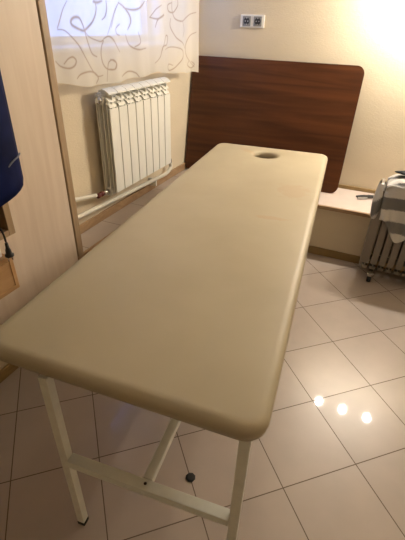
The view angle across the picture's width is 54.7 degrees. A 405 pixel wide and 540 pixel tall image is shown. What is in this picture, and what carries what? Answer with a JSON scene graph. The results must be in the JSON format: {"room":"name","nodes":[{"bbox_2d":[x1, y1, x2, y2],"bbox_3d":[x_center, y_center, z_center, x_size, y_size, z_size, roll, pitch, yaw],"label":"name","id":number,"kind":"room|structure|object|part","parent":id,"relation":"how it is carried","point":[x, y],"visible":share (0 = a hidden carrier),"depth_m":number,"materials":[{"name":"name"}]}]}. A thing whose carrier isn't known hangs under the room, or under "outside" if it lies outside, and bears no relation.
{"room":"massage room","nodes":[
{"label":"massage room","id":0,"kind":"room"},
{"bbox_2d":[0,0,83,324],"bbox_3d":[-1.008,-0.474,0.761,0.169,2.100,1.822,15,34,19],"label":"wardrobe","id":1,"kind":"object","parent":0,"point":[46,242],"visible":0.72,"depth_m":1.55,"materials":[{"name":"brown wood"}]},
{"bbox_2d":[0,202,19,299],"bbox_3d":[-0.849,0.038,1.106,0.146,0.366,0.700,15,34,19],"label":"shelf","id":2,"kind":"object","parent":1,"relation":"attached to","point":[9,282],"visible":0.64,"depth_m":1.34,"materials":[{"name":"brown wood"}]},
{"bbox_3d":[-0.847,-0.047,1.053,0.144,0.164,0.700,15,34,19],"label":"frame","id":3,"kind":"part","parent":2,"relation":"part of","materials":[{"name":"brown wood"}]},
{"bbox_3d":[-0.803,0.160,1.133,0.022,0.134,0.662,15,34,19],"label":"drawer","id":4,"kind":"part","parent":2,"relation":"part of","materials":[{"name":"brown wood"}]},
{"bbox_3d":[-0.782,0.008,1.223,0.060,0.038,0.325,15,34,19],"label":"power strip","id":5,"kind":"object","parent":2,"relation":"on","visible":0},
{"bbox_2d":[0,228,13,261],"bbox_3d":[-0.742,-0.016,1.161,0.034,0.154,0.391,19,36,25],"label":"plug","id":6,"kind":"object","parent":5,"relation":"attached to","point":[9,253],"visible":1,"depth_m":1.31,"materials":[{"name":"black plastic"}]},
{"bbox_3d":[-0.647,-0.931,1.439,0.165,1.988,0.036,15,34,19],"label":"panel","id":7,"kind":"part","parent":1,"relation":"part of","materials":[{"name":"brown wood"}]},
{"bbox_3d":[-0.766,-0.846,0.650,0.181,0.100,0.040,15,34,19],"label":"coat hook","id":8,"kind":"object","parent":1,"relation":"attached to","visible":0},
{"bbox_2d":[0,71,22,206],"bbox_3d":[-0.682,-0.470,0.840,0.076,0.852,0.565,15,34,19],"label":"jacket","id":9,"kind":"object","parent":8,"relation":"hanging from","point":[11,175],"visible":1,"depth_m":1.16,"materials":[{"name":"blue fabric"}]},
{"bbox_2d":[58,72,191,224],"bbox_3d":[-1.281,-0.418,0.760,0.300,2.550,5.345,15,34,19],"label":"wall","id":10,"kind":"structure","parent":0,"point":[78,105],"depth_m":2.10,"materials":[{"name":"paint"}]},
{"bbox_2d":[0,363,18,382],"bbox_3d":[-1.161,0.792,1.188,0.012,0.055,4.955,15,34,19],"label":"baseboard","id":11,"kind":"structure","parent":10,"relation":"attached to","point":[8,369],"depth_m":1.74,"materials":[{"name":"brown wood"}]},
{"bbox_2d":[75,189,109,201],"bbox_3d":[-0.609,-0.374,2.025,0.036,0.097,0.377,15,34,19],"label":"pipe","id":12,"kind":"object","parent":10,"relation":"attached to","point":[105,192],"visible":0.83,"depth_m":2.08,"materials":[{"name":"beige paint"}]},
{"bbox_2d":[78,232,111,259],"bbox_3d":[-0.368,-0.349,2.420,0.018,0.025,1.243,15,34,19],"label":"trim","id":13,"kind":"structure","parent":10,"relation":"attached to","point":[98,242],"depth_m":2.01,"materials":[{"name":"brown wood"}]},
{"bbox_2d":[78,159,172,219],"bbox_3d":[-0.475,-0.483,2.391,0.068,0.149,1.156,15,34,19],"label":"pipe","id":14,"kind":"object","parent":10,"relation":"attached to","point":[152,181],"visible":0.67,"depth_m":2.37,"materials":[{"name":"beige paint"}]},
{"bbox_2d":[95,77,170,195],"bbox_3d":[-0.393,-0.804,2.310,0.117,0.557,0.668,15,34,19],"label":"radiator","id":15,"kind":"object","parent":10,"relation":"attached to","point":[134,123],"visible":0.98,"depth_m":2.20,"materials":[{"name":"white metal"}]},
{"bbox_2d":[79,162,186,233],"bbox_3d":[-0.409,-0.523,2.625,0.014,0.050,1.601,15,34,19],"label":"trim","id":16,"kind":"structure","parent":10,"relation":"attached to","point":[106,213],"depth_m":2.45,"materials":[{"name":"brown wood"}]},
{"bbox_2d":[81,168,187,251],"bbox_3d":[-1.103,0.409,1.174,0.145,0.020,5.345,15,34,19],"label":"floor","id":17,"kind":"structure","parent":10,"relation":"attached to","point":[105,227],"depth_m":2.32,"materials":[{"name":"tile"}]},
{"bbox_2d":[0,208,396,369],"bbox_3d":[0.639,1.021,0.643,3.970,0.350,5.345,15,34,19],"label":"wall","id":18,"kind":"structure","parent":10,"relation":"attached to","point":[332,230],"depth_m":2.64,"materials":[{"name":"paint"}]},
{"bbox_2d":[317,204,370,217],"bbox_3d":[1.627,-0.198,2.283,3.825,0.025,0.018,15,34,19],"label":"trim","id":19,"kind":"structure","parent":10,"relation":"attached to","point":[346,211],"depth_m":2.53,"materials":[{"name":"brown wood"}]},
{"bbox_2d":[308,245,403,272],"bbox_3d":[1.609,0.072,2.478,3.858,0.055,0.012,15,34,19],"label":"baseboard","id":20,"kind":"structure","parent":10,"relation":"attached to","point":[312,249],"depth_m":2.71,"materials":[{"name":"brown wood"}]},
{"bbox_3d":[-0.331,-1.996,1.579,0.145,0.020,1.500,15,34,19],"label":"curtain rod","id":21,"kind":"object","parent":10,"relation":"attached to","visible":0},
{"bbox_2d":[45,0,149,85],"bbox_3d":[-0.430,-1.347,1.583,0.015,1.084,0.753,15,34,20],"label":"curtain","id":22,"kind":"object","parent":21,"relation":"hanging from","point":[94,42],"visible":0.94,"depth_m":1.74,"materials":[{"name":"white fabric"}]},
{"bbox_2d":[146,0,198,73],"bbox_3d":[-0.146,-1.668,2.129,0.016,1.107,0.631,15,34,19],"label":"curtain","id":23,"kind":"object","parent":21,"relation":"hanging from","point":[173,25],"visible":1,"depth_m":2.28,"materials":[{"name":"white fabric"}]},
{"bbox_2d":[0,252,404,539],"bbox_3d":[0.550,1.198,0.798,4.390,0.120,5.585,15,34,19],"label":"floor","id":24,"kind":"structure","parent":0,"point":[328,463],"depth_m":1.49,"materials":[{"name":"tile"}]},
{"bbox_2d":[0,143,327,539],"bbox_3d":[0.102,0.043,1.816,0.690,0.724,2.023,11,33,15],"label":"massage table","id":25,"kind":"object","parent":24,"relation":"on","point":[184,312],"visible":1,"depth_m":1.04,"materials":[{"name":"beige leather"}]},
{"bbox_3d":[-0.372,0.517,1.074,0.024,0.653,0.024,11,33,15],"label":"leg","id":26,"kind":"part","parent":25,"relation":"part of","materials":[{"name":"white paint"}]},
{"bbox_3d":[0.078,0.609,0.953,0.024,0.653,0.024,11,33,15],"label":"leg","id":27,"kind":"part","parent":25,"relation":"part of","materials":[{"name":"white paint"}]},
{"bbox_2d":[186,473,194,481],"bbox_3d":[-0.042,0.734,1.385,0.033,0.006,0.033,-26,41,-36],"label":"cap","id":28,"kind":"object","parent":24,"relation":"on","point":[190,477],"visible":1,"depth_m":1.38,"materials":[{"name":"black plastic"}]},
{"bbox_2d":[359,178,404,281],"bbox_3d":[1.315,-0.184,2.324,0.624,0.635,0.235,15,34,19],"label":"heater","id":29,"kind":"object","parent":24,"relation":"on","point":[384,246],"visible":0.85,"depth_m":2.39,"materials":[{"name":"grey metal"}]},
{"bbox_3d":[1.038,-0.286,2.402,0.016,0.546,0.150,15,34,19],"label":"plate","id":30,"kind":"part","parent":29,"relation":"part of","materials":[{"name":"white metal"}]},
{"bbox_2d":[370,174,404,242],"bbox_3d":[1.283,-0.327,2.229,0.602,0.369,0.213,15,34,19],"label":"towel","id":31,"kind":"object","parent":29,"relation":"on","point":[392,213],"visible":0.94,"depth_m":2.23,"materials":[{"name":"grey fabric"}]},
{"bbox_2d":[199,0,404,189],"bbox_3d":[1.695,-1.235,2.217,4.390,2.550,0.120,15,34,19],"label":"wall","id":32,"kind":"structure","parent":0,"point":[367,34],"depth_m":2.53,"materials":[{"name":"paint"}]},
{"bbox_2d":[240,14,264,27],"bbox_3d":[0.330,-1.647,2.588,0.166,0.074,0.015,15,34,19],"label":"wall socket","id":33,"kind":"object","parent":32,"relation":"attached to","point":[247,20],"visible":1,"depth_m":2.58,"materials":[{"name":"white plastic"}]},
{"bbox_2d":[318,188,373,212],"bbox_3d":[1.712,-0.299,2.447,3.825,0.022,0.402,15,34,19],"label":"ledge","id":34,"kind":"object","parent":32,"relation":"attached to","point":[342,198],"depth_m":2.66,"materials":[{"name":"laminate"}]},
{"bbox_2d":[185,56,363,192],"bbox_3d":[0.441,-1.043,2.791,1.185,0.796,0.153,15,34,19],"label":"leaning board","id":35,"kind":"object","parent":34,"relation":"on","point":[308,107],"visible":0.73,"depth_m":2.72,"materials":[{"name":"brown wood"}]},
{"bbox_2d":[356,195,373,198],"bbox_3d":[1.145,-0.506,2.700,0.168,0.024,0.046,-1,32,-4],"label":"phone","id":36,"kind":"object","parent":34,"relation":"on","point":[357,196],"visible":0.69,"depth_m":2.69,"materials":[{"name":"black plastic"}]},
{"bbox_2d":[338,184,375,193],"bbox_3d":[1.725,-0.427,2.610,3.970,0.026,0.014,15,34,19],"label":"trim","id":37,"kind":"structure","parent":32,"relation":"attached to","point":[340,185],"depth_m":2.82,"materials":[{"name":"brown wood"}]}
]}

